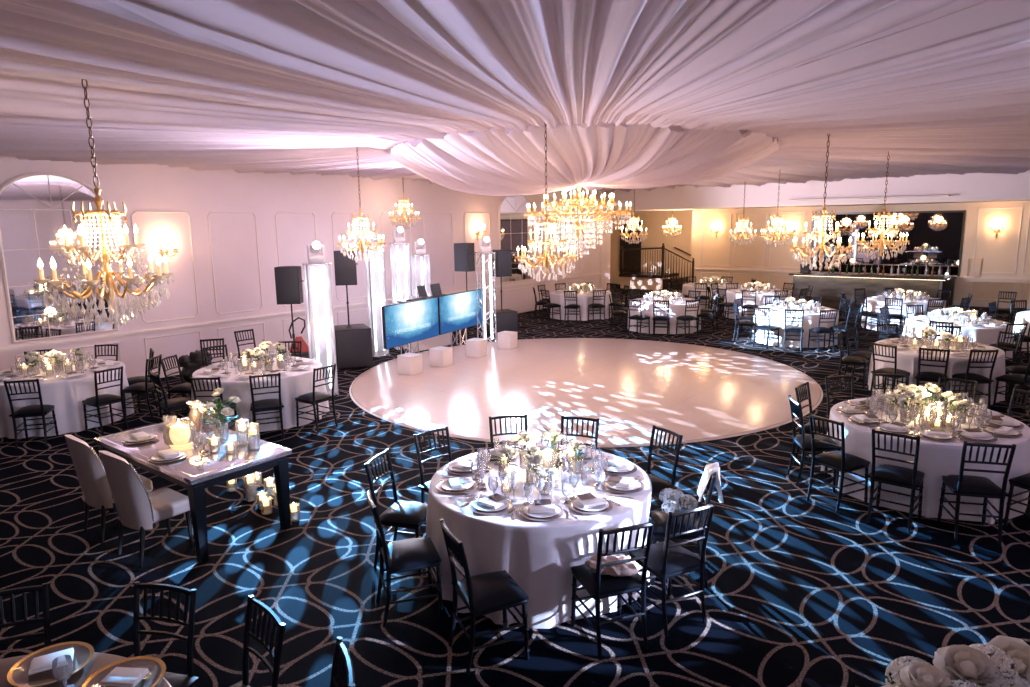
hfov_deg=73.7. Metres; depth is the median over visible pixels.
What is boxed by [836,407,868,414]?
charger plate
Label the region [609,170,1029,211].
soffit
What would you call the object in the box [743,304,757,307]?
cushion
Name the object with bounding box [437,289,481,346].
led screen
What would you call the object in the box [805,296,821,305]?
chair
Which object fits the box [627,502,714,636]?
chair
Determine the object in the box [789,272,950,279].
countertop
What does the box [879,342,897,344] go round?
dinner plate
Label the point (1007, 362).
cushion
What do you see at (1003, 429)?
napkin
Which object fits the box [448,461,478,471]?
dinner plate
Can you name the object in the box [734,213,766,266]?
trim
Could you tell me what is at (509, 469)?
candle
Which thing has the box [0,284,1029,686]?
floor
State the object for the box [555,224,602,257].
crystal
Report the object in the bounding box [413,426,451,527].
chair
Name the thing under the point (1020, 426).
charger plate
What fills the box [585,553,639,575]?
shawl
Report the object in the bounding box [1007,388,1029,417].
chair
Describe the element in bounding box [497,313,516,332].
grille
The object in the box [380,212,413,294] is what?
trim
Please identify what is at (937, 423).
vase
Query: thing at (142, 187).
wall
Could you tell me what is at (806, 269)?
till
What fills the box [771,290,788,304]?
chair
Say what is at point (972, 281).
trim
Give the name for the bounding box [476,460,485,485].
wine glass
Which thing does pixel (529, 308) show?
baseboard
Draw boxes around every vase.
[20,363,28,373]
[42,358,50,371]
[45,363,53,374]
[63,359,72,372]
[186,400,204,439]
[202,405,205,427]
[205,406,218,427]
[209,436,219,452]
[226,441,234,453]
[235,419,249,445]
[240,355,247,368]
[241,359,248,370]
[245,423,260,449]
[251,362,257,371]
[277,354,284,368]
[499,457,508,469]
[501,478,510,492]
[504,466,514,485]
[543,449,553,474]
[550,468,560,487]
[566,446,576,467]
[884,392,893,410]
[914,416,922,427]
[922,406,932,424]
[923,411,932,427]
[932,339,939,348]
[932,406,944,427]
[933,418,941,427]
[934,309,941,320]
[944,414,954,429]
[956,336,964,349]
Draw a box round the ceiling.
[408,122,773,146]
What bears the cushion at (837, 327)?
on the chair at (837, 327)
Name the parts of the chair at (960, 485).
leg, leg, seat frame, leg, rail, rail, rail, leg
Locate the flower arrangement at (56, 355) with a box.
[48,352,68,371]
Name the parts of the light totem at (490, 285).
moving head lamp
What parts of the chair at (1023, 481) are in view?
leg, seat frame, leg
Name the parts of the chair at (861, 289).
backrest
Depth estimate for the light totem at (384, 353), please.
15.05 m
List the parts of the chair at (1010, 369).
seat frame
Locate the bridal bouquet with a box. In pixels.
[659,488,697,513]
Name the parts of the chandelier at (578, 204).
stem, arm, arm, arm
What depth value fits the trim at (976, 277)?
25.58 m
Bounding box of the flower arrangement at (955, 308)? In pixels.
[952,307,962,320]
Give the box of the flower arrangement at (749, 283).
[747,282,754,290]
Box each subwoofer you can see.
[331,324,372,370]
[488,309,517,333]
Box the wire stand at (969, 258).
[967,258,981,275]
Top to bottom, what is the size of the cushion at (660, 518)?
0.078 m
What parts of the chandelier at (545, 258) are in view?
arm, arm, arm, chain, crown, stem, arm, arm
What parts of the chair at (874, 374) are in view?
leg, rail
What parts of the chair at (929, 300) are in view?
backrest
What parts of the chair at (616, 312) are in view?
leg, seat frame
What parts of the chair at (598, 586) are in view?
leg, leg, seat frame, leg, rail, rail, rail, leg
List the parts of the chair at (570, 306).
leg, backrest, seat frame, leg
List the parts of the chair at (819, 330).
leg, seat frame, backrest, leg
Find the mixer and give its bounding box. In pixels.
[394,289,425,301]
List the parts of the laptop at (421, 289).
lid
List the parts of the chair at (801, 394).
leg, leg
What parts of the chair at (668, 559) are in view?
leg, seat frame, leg, leg, rail, rail, rail, leg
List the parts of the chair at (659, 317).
leg, backrest, seat frame, leg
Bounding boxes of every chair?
[0,583,50,646]
[3,379,58,448]
[24,349,53,364]
[65,435,153,542]
[82,366,127,434]
[94,344,117,360]
[99,451,193,567]
[123,354,165,417]
[127,348,157,407]
[133,581,198,686]
[149,370,193,422]
[159,354,191,413]
[190,377,237,428]
[200,338,224,368]
[203,344,228,365]
[230,595,285,686]
[234,329,260,358]
[249,373,283,438]
[279,341,301,356]
[295,364,337,432]
[330,636,354,686]
[364,449,426,575]
[366,487,443,626]
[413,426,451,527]
[439,518,529,675]
[489,414,527,448]
[533,287,548,317]
[537,284,549,314]
[540,289,560,321]
[555,283,565,290]
[561,416,598,449]
[564,291,580,322]
[570,520,654,659]
[588,290,605,321]
[606,283,616,299]
[609,288,627,319]
[609,294,626,329]
[612,285,628,315]
[612,291,627,324]
[627,299,649,335]
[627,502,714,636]
[629,290,641,298]
[646,425,682,521]
[651,460,715,587]
[652,300,669,336]
[658,289,672,296]
[667,278,681,293]
[670,281,687,297]
[676,299,699,336]
[686,276,695,282]
[688,290,700,299]
[694,283,709,308]
[698,296,720,332]
[700,293,719,327]
[707,285,723,316]
[711,283,724,313]
[716,288,734,320]
[719,283,738,309]
[733,302,754,341]
[734,298,753,334]
[741,290,757,316]
[753,307,779,348]
[765,296,779,305]
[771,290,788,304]
[783,283,794,296]
[783,309,803,351]
[787,395,841,486]
[793,288,807,304]
[793,382,826,463]
[794,285,812,303]
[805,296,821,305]
[806,413,869,512]
[807,309,837,351]
[825,375,853,418]
[828,307,860,349]
[836,330,866,388]
[838,299,852,336]
[839,303,863,344]
[841,291,861,327]
[843,326,871,382]
[853,288,865,320]
[854,295,877,331]
[867,429,924,532]
[869,342,909,396]
[873,373,908,395]
[877,312,907,337]
[877,324,897,340]
[880,306,903,333]
[884,298,905,328]
[885,288,900,294]
[906,305,922,318]
[915,347,949,398]
[919,299,944,315]
[929,320,952,337]
[935,325,960,338]
[936,289,951,313]
[937,377,977,403]
[937,441,1015,544]
[944,297,969,315]
[947,294,972,315]
[949,305,969,315]
[952,350,998,409]
[988,302,1013,326]
[988,323,1027,365]
[992,291,1016,321]
[993,360,1029,411]
[996,331,1021,388]
[1003,473,1029,525]
[1005,366,1029,399]
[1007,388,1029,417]
[1009,300,1026,322]
[1013,326,1029,358]
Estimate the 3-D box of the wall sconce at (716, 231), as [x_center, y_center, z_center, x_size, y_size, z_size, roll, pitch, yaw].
[7.864,-4.390,26.955,0.386,0.512,0.239,7,13,37]
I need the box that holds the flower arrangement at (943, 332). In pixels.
[939,331,953,346]
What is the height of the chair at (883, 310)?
0.930 m
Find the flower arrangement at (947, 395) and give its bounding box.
[941,391,962,416]
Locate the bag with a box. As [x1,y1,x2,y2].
[289,317,308,351]
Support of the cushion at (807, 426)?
on the chair at (801, 394)
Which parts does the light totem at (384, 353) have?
plate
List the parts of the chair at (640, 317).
leg, backrest, seat frame, leg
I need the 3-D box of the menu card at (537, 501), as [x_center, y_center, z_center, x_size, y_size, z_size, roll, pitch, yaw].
[0.207,1.180,5.112,0.124,0.004,0.100,-1,10,-3]
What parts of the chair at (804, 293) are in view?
backrest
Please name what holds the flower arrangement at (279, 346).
on the tablecloth at (296, 383)
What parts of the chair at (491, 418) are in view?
leg, rail, rail, leg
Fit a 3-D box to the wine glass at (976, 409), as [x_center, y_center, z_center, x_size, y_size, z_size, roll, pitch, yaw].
[4.647,0.759,6.882,0.076,0.198,0.074,-8,12,-36]
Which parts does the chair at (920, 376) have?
leg, seat frame, backrest, leg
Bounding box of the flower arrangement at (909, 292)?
[908,291,915,299]
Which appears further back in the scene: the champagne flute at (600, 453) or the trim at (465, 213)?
the trim at (465, 213)
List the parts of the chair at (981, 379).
leg, seat frame, backrest, leg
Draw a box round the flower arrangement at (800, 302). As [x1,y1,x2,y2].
[797,300,806,309]
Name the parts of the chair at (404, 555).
rail, leg, leg, seat frame, leg, leg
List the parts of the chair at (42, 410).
leg, rail, rail, rail, leg, seat frame, leg, leg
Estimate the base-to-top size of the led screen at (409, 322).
1.284 m
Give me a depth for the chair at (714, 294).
18.47 m
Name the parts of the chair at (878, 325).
leg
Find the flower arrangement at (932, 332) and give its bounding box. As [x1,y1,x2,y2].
[925,329,938,347]
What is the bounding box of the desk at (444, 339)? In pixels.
[397,301,451,353]
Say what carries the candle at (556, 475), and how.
on the vase at (557, 476)
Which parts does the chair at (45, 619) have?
rail, rail, rail, leg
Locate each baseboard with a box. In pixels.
[126,305,546,377]
[791,293,1029,308]
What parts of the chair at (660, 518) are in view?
leg, seat frame, leg, leg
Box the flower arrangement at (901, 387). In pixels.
[894,383,916,410]
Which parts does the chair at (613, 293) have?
backrest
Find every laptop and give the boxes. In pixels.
[416,285,436,297]
[430,283,447,295]
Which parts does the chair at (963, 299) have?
backrest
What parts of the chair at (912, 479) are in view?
leg, leg, rail, rail, rail, seat frame, leg, leg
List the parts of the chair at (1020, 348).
leg, seat frame, backrest, leg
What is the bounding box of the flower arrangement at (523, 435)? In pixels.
[509,430,539,468]
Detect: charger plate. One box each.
[7,641,93,686]
[81,656,165,686]
[121,434,158,443]
[148,451,187,462]
[437,480,476,492]
[444,464,481,474]
[469,498,512,514]
[474,452,507,460]
[519,503,563,520]
[566,450,601,459]
[569,498,612,513]
[599,464,636,474]
[603,479,644,492]
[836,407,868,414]
[844,400,875,407]
[847,416,881,424]
[876,425,912,433]
[917,431,956,440]
[957,432,997,441]
[967,410,1003,417]
[982,427,1022,436]
[985,419,1023,427]
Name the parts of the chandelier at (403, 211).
stem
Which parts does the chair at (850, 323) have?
leg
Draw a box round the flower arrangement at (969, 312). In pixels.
[965,310,974,321]
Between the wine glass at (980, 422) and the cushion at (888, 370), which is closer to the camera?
the wine glass at (980, 422)
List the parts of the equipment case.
case lid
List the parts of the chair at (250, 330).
leg, backrest, leg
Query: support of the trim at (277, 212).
attached to the wall at (142, 187)
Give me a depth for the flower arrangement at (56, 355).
10.33 m
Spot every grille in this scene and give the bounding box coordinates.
[336,330,371,367]
[454,244,467,270]
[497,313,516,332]
[498,251,511,275]
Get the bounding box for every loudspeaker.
[274,266,303,304]
[334,250,357,285]
[454,243,474,271]
[492,249,511,276]
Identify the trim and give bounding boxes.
[0,273,600,351]
[15,342,121,365]
[131,211,198,322]
[144,331,200,366]
[207,211,262,314]
[218,322,265,355]
[275,212,319,306]
[282,314,322,344]
[331,212,369,300]
[337,308,371,330]
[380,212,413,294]
[423,212,453,289]
[464,213,490,284]
[500,286,533,308]
[542,213,559,275]
[566,216,582,273]
[610,195,1029,210]
[695,268,1029,279]
[701,213,731,265]
[733,273,763,288]
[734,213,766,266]
[769,212,805,267]
[970,281,1014,300]
[973,207,1022,273]
[1023,212,1029,273]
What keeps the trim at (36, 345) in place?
attached to the wall at (142, 187)
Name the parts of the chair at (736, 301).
backrest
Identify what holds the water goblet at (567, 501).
on the tablecloth at (539, 556)
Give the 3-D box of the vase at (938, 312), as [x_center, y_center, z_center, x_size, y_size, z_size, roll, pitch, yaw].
[8.717,-0.593,14.158,0.110,0.231,0.110,7,13,37]
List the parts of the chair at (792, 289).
backrest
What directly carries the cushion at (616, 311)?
on the chair at (616, 312)
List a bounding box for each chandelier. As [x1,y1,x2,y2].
[33,79,174,327]
[337,147,386,261]
[388,177,420,228]
[514,122,577,281]
[524,185,633,257]
[620,191,647,243]
[662,215,681,236]
[729,183,756,244]
[759,169,793,246]
[790,133,853,270]
[855,151,908,259]
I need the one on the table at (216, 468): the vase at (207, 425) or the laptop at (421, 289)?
the vase at (207, 425)
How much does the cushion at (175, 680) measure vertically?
0.078 m
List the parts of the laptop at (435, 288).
lid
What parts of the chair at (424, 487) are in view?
leg, rail, rail, rail, leg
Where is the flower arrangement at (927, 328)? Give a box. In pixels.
[921,326,937,345]
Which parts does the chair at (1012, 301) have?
leg, backrest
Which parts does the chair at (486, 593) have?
leg, rail, rail, rail, leg, seat frame, leg, leg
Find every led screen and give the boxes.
[381,297,438,353]
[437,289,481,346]
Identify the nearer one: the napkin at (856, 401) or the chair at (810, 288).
the napkin at (856, 401)
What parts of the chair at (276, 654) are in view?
leg, rail, rail, rail, leg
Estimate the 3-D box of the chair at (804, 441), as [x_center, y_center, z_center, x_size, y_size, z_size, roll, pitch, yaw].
[3.265,1.064,7.533,0.494,0.930,0.434,0,10,6]
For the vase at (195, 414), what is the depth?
6.80 m
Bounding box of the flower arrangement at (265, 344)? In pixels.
[259,340,271,363]
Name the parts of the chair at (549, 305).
backrest, leg, seat frame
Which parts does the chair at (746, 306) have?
seat frame, backrest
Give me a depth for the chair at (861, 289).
19.21 m
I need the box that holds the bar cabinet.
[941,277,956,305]
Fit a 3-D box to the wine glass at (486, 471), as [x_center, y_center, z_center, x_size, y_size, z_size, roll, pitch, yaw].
[-0.255,1.005,5.897,0.074,0.198,0.076,3,11,20]
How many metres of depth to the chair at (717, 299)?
17.77 m
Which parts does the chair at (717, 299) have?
seat frame, leg, leg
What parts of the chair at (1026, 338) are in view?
seat frame, leg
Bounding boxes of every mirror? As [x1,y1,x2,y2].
[0,172,118,342]
[498,195,533,283]
[810,210,965,275]
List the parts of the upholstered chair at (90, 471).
leg, backrest, nailhead trim, leg, seat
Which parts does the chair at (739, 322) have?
leg, leg, seat frame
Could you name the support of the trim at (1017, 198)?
attached to the soffit
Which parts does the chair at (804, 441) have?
leg, rail, leg, seat frame, leg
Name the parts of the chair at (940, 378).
leg, rail, leg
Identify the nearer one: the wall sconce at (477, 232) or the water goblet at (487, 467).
the water goblet at (487, 467)
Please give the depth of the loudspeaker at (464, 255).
16.67 m
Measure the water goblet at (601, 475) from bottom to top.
0.153 m
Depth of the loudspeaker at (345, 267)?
13.63 m
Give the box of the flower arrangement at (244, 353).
[239,349,252,366]
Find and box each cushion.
[9,405,54,416]
[82,394,125,405]
[123,382,157,391]
[127,376,151,384]
[158,397,193,409]
[164,672,198,686]
[166,383,191,391]
[212,402,235,409]
[230,681,249,686]
[250,399,283,410]
[295,391,335,402]
[374,500,426,526]
[381,537,440,572]
[418,481,429,491]
[452,570,528,615]
[542,303,560,306]
[564,304,579,307]
[571,564,649,597]
[588,303,605,306]
[609,302,625,304]
[613,310,626,313]
[615,307,627,310]
[628,315,649,318]
[629,540,707,577]
[646,473,676,494]
[651,511,702,537]
[652,315,669,319]
[676,315,698,319]
[698,312,716,316]
[700,309,715,312]
[719,302,732,305]
[736,320,754,324]
[737,316,753,320]
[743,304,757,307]
[754,324,779,329]
[783,326,803,331]
[794,434,841,449]
[799,420,826,434]
[809,327,835,331]
[809,450,869,470]
[830,325,856,329]
[839,321,858,325]
[841,356,866,363]
[847,351,871,358]
[855,311,876,315]
[867,464,924,487]
[871,367,909,376]
[880,333,907,337]
[881,327,903,332]
[887,314,905,318]
[915,372,947,380]
[942,475,1008,496]
[952,373,993,381]
[988,343,1022,349]
[993,308,1014,312]
[996,373,1029,383]
[1005,359,1016,364]
[1005,366,1029,373]
[1009,473,1029,487]
[1013,335,1029,340]
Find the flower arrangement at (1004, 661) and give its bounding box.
[855,635,1029,686]
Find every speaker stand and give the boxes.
[288,304,302,357]
[346,285,351,326]
[455,272,481,340]
[499,277,503,310]
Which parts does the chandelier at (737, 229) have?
crown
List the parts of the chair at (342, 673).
rail, leg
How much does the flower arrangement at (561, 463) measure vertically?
0.227 m
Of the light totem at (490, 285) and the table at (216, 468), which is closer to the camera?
the table at (216, 468)
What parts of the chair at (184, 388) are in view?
leg, seat frame, leg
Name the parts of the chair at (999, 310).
seat frame, backrest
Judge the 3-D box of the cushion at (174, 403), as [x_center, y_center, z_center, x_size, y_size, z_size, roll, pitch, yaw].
[-4.727,0.812,9.627,0.390,0.078,0.434,-10,13,-41]
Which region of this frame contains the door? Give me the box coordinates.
[619,222,641,271]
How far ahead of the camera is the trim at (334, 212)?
16.50 m
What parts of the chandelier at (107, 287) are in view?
bulb, bulb, bulb, arm, arm, bulb, arm, bulb, chain, arm, crown, arm, stem, arm, arm, bulb, bulb, arm, arm, arm, bulb, bulb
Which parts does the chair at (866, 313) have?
backrest, leg, seat frame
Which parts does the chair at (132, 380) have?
leg, leg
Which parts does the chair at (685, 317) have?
leg, seat frame, backrest, leg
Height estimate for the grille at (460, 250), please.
0.640 m
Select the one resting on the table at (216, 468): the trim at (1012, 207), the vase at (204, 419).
the vase at (204, 419)
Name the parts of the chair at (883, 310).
backrest, leg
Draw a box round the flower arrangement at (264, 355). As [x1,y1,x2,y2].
[262,353,275,370]
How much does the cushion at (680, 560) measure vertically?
0.078 m
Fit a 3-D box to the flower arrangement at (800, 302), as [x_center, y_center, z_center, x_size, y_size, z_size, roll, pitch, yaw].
[6.693,-0.895,16.056,0.238,0.234,0.203,-9,13,-38]
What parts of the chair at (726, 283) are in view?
backrest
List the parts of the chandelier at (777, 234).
stem, chain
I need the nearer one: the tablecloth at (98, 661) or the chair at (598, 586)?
the tablecloth at (98, 661)
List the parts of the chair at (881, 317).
backrest, leg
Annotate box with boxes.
[397,353,422,374]
[429,346,452,367]
[465,338,487,357]
[497,331,517,348]
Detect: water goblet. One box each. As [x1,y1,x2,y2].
[52,655,74,686]
[197,433,208,452]
[471,462,480,481]
[482,450,490,468]
[488,477,497,495]
[523,483,532,504]
[561,482,571,503]
[579,446,587,463]
[595,470,604,490]
[598,457,607,476]
[870,403,878,413]
[888,410,897,420]
[918,415,927,430]
[949,417,959,433]
[974,415,983,429]
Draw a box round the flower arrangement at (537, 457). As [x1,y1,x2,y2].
[518,444,544,483]
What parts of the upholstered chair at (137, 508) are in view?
leg, backrest, nailhead trim, leg, leg, seat, leg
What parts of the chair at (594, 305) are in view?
leg, seat frame, backrest, leg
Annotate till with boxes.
[800,264,810,272]
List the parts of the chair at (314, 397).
leg, seat frame, leg, leg, rail, leg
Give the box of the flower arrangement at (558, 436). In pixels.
[542,427,564,466]
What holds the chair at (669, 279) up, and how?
on the floor
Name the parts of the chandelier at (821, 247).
arm, arm, stem, crown, chain, arm, arm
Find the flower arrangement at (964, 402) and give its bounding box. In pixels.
[952,399,974,422]
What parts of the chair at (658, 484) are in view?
leg, rail, rail, rail, leg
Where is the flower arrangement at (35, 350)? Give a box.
[24,350,36,371]
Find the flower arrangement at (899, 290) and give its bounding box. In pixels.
[896,289,904,297]
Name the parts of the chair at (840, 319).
backrest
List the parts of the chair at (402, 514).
leg, rail, rail, rail, leg, seat frame, leg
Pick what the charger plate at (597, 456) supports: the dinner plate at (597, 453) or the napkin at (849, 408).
the dinner plate at (597, 453)
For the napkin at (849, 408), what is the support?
on the dinner plate at (843, 408)
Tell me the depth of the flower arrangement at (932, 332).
11.16 m
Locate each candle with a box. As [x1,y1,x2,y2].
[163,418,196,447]
[211,436,217,444]
[226,479,237,491]
[228,441,232,450]
[238,419,245,430]
[243,473,253,493]
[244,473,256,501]
[247,474,253,482]
[249,424,256,434]
[251,472,261,487]
[257,492,268,508]
[260,496,271,514]
[264,477,276,499]
[272,484,277,506]
[290,502,299,520]
[503,478,508,488]
[506,466,510,477]
[545,449,551,460]
[552,468,557,479]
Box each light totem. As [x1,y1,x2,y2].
[302,241,338,394]
[365,244,390,356]
[390,226,411,349]
[410,239,430,295]
[474,236,496,342]
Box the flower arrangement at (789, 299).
[785,298,794,308]
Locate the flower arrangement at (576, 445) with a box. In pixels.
[568,439,586,473]
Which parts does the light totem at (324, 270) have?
moving head lamp, plate, plate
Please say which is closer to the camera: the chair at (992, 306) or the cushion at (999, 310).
the chair at (992, 306)
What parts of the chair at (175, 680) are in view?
leg, rail, rail, rail, leg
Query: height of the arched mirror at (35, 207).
2.808 m
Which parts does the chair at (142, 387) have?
leg, leg, seat frame, leg, leg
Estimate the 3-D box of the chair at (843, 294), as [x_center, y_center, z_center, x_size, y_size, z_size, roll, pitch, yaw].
[8.971,-0.912,18.347,0.492,0.930,0.434,2,10,15]
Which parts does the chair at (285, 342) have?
rail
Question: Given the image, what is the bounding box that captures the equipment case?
[283,348,316,359]
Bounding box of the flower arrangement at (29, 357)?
[26,351,43,374]
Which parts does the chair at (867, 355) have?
leg, backrest, leg, seat frame, leg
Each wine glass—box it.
[198,430,208,456]
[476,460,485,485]
[481,449,489,472]
[500,472,509,498]
[535,476,544,498]
[569,473,578,499]
[592,449,599,473]
[594,460,602,485]
[878,401,886,420]
[900,407,907,426]
[929,411,937,427]
[956,412,965,431]
[974,409,983,429]
[977,404,985,423]
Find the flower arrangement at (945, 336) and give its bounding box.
[940,333,953,348]
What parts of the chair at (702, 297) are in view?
backrest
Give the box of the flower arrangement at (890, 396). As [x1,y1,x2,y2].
[881,392,902,415]
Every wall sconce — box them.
[158,239,178,263]
[476,224,485,240]
[710,225,719,236]
[989,223,1003,237]
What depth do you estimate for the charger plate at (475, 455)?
6.20 m
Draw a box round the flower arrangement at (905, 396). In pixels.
[896,391,922,422]
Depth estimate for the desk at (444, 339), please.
15.78 m
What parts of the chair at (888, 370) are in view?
leg, backrest, leg, seat frame, leg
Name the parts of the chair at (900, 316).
backrest, seat frame, leg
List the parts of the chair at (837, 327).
seat frame, leg, backrest, leg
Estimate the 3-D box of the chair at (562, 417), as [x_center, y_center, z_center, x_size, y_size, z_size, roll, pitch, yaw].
[0.589,1.233,6.796,0.434,0.930,0.494,3,11,20]
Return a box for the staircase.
[619,243,693,290]
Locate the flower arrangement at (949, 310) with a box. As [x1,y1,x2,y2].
[942,308,954,321]
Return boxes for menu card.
[459,477,472,483]
[463,462,476,467]
[488,493,507,501]
[534,499,551,504]
[538,446,549,449]
[576,493,595,499]
[603,461,616,466]
[607,476,622,482]
[855,406,865,409]
[864,414,878,417]
[890,422,907,426]
[929,428,944,430]
[964,429,981,431]
[987,424,1000,427]
[989,416,1002,420]
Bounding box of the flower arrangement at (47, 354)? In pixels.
[43,349,61,368]
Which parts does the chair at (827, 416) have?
leg, rail, rail, rail, leg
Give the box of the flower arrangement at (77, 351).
[70,348,83,369]
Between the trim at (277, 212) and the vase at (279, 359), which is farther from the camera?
the trim at (277, 212)
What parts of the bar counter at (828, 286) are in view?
panel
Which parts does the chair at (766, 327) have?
leg, backrest, seat frame, leg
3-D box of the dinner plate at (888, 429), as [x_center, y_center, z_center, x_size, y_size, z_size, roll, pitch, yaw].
[3.799,0.852,6.878,0.270,0.016,0.270,-8,12,-36]
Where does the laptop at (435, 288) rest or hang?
on the desk at (444, 339)
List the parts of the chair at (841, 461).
leg, rail, rail, rail, leg, leg, seat frame, leg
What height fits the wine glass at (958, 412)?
0.198 m
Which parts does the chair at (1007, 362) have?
leg, backrest, leg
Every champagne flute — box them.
[193,431,202,460]
[477,448,483,475]
[479,460,485,489]
[494,439,498,464]
[510,471,517,501]
[548,473,555,503]
[581,467,586,493]
[590,442,595,469]
[598,453,604,481]
[883,400,889,422]
[910,406,915,429]
[941,409,946,427]
[968,408,973,423]
[979,404,986,427]
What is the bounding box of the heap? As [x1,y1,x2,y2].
[178,350,212,382]
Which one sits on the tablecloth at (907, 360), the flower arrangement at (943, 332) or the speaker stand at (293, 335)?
the flower arrangement at (943, 332)
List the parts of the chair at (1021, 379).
leg, leg, seat frame, leg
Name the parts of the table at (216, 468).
leg, leg, leg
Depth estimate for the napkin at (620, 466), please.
5.87 m
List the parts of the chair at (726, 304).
backrest, leg, seat frame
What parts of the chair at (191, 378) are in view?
leg, rail, rail, leg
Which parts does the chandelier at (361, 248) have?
chain, crown, stem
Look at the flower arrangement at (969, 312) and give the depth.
13.88 m
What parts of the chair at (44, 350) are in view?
rail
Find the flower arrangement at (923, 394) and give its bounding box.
[908,386,930,416]
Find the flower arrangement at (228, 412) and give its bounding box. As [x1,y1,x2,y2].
[199,388,240,439]
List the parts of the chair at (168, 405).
leg, leg, seat frame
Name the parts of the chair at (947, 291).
backrest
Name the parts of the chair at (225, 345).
leg, rail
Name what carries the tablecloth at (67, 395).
on the floor
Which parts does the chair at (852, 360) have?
leg, leg, seat frame, leg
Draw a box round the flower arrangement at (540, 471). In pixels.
[532,467,554,494]
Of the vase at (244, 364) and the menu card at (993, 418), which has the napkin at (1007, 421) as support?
the menu card at (993, 418)
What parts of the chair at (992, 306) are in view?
backrest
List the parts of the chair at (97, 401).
leg, leg, seat frame, rail, rail, rail, leg, leg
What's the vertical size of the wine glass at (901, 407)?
0.198 m
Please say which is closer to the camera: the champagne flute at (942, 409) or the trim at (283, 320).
the champagne flute at (942, 409)
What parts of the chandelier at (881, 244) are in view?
stem, crown, chain, arm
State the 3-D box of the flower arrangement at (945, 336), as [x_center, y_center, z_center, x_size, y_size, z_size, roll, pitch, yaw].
[6.984,-0.039,11.099,0.215,0.245,0.202,2,10,17]
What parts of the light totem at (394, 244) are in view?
moving head lamp, plate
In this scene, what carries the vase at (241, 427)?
on the table at (216, 468)
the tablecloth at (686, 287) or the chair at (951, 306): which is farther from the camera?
the tablecloth at (686, 287)
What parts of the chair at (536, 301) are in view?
leg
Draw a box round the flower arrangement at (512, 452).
[489,444,518,477]
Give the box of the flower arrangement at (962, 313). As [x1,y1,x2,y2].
[958,311,967,322]
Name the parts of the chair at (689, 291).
backrest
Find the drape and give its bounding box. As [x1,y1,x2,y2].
[0,0,1029,192]
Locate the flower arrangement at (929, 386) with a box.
[924,383,939,410]
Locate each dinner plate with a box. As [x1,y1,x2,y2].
[0,377,16,381]
[62,374,85,377]
[98,363,119,366]
[125,433,154,441]
[151,451,183,460]
[197,370,218,373]
[207,364,228,367]
[208,374,230,377]
[291,366,311,369]
[296,360,315,363]
[440,479,473,490]
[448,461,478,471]
[473,498,508,510]
[478,449,505,458]
[523,503,559,517]
[573,498,608,510]
[581,448,598,457]
[604,462,633,471]
[607,480,640,489]
[839,406,865,412]
[847,400,870,405]
[850,416,878,422]
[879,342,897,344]
[879,424,909,431]
[921,430,952,438]
[960,431,993,439]
[971,410,1000,415]
[986,427,1018,434]
[989,419,1020,425]
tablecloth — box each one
[0,360,133,438]
[0,652,171,686]
[191,357,328,433]
[426,445,651,628]
[550,289,612,320]
[628,298,700,333]
[682,282,739,309]
[724,289,790,318]
[752,305,838,347]
[821,398,1029,523]
[861,296,945,329]
[868,338,1004,404]
[903,316,1012,360]
[1013,311,1029,352]
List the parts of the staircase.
newel post, handrail, newel post, newel post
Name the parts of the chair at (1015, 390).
leg, rail, rail, rail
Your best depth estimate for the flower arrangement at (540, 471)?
5.38 m
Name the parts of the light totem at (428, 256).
moving head lamp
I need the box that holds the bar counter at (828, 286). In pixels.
[789,272,950,308]
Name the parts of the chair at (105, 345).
rail, leg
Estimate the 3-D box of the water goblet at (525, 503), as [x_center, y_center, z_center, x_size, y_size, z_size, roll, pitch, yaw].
[0.098,1.143,5.209,0.082,0.153,0.080,-1,10,1]
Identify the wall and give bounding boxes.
[0,156,610,374]
[610,210,696,283]
[695,201,1029,303]
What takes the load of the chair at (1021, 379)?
on the floor
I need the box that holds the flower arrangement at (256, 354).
[251,347,264,368]
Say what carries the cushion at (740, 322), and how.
on the chair at (739, 322)
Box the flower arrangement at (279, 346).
[273,342,286,366]
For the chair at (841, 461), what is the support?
on the floor
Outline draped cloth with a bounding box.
[697,462,723,502]
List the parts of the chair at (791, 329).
leg, seat frame, backrest, leg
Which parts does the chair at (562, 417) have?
leg, rail, rail, rail, leg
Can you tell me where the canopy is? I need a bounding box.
[389,123,778,195]
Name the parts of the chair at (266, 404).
leg, rail, rail, rail, seat frame, leg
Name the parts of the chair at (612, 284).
backrest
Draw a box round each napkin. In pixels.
[0,377,10,380]
[28,648,73,674]
[65,373,82,376]
[94,367,107,370]
[98,667,148,686]
[130,431,150,439]
[157,448,179,458]
[203,369,211,372]
[212,374,226,376]
[238,375,253,377]
[270,371,285,373]
[296,365,307,368]
[448,477,463,488]
[452,460,471,469]
[476,497,503,508]
[479,448,496,455]
[528,504,555,512]
[573,449,594,455]
[577,497,606,508]
[611,459,628,470]
[616,476,633,488]
[846,405,856,411]
[850,399,862,403]
[854,415,872,420]
[882,423,906,430]
[924,430,949,435]
[950,352,966,354]
[964,432,991,436]
[980,408,997,414]
[984,346,993,349]
[994,426,1012,433]
[999,417,1013,424]
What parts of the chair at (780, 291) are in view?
backrest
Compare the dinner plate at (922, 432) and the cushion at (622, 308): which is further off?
the cushion at (622, 308)
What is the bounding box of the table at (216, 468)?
[93,416,291,563]
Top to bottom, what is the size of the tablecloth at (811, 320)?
0.748 m
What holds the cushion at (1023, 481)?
on the chair at (1023, 481)
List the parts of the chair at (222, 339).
leg, backrest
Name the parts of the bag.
loop handle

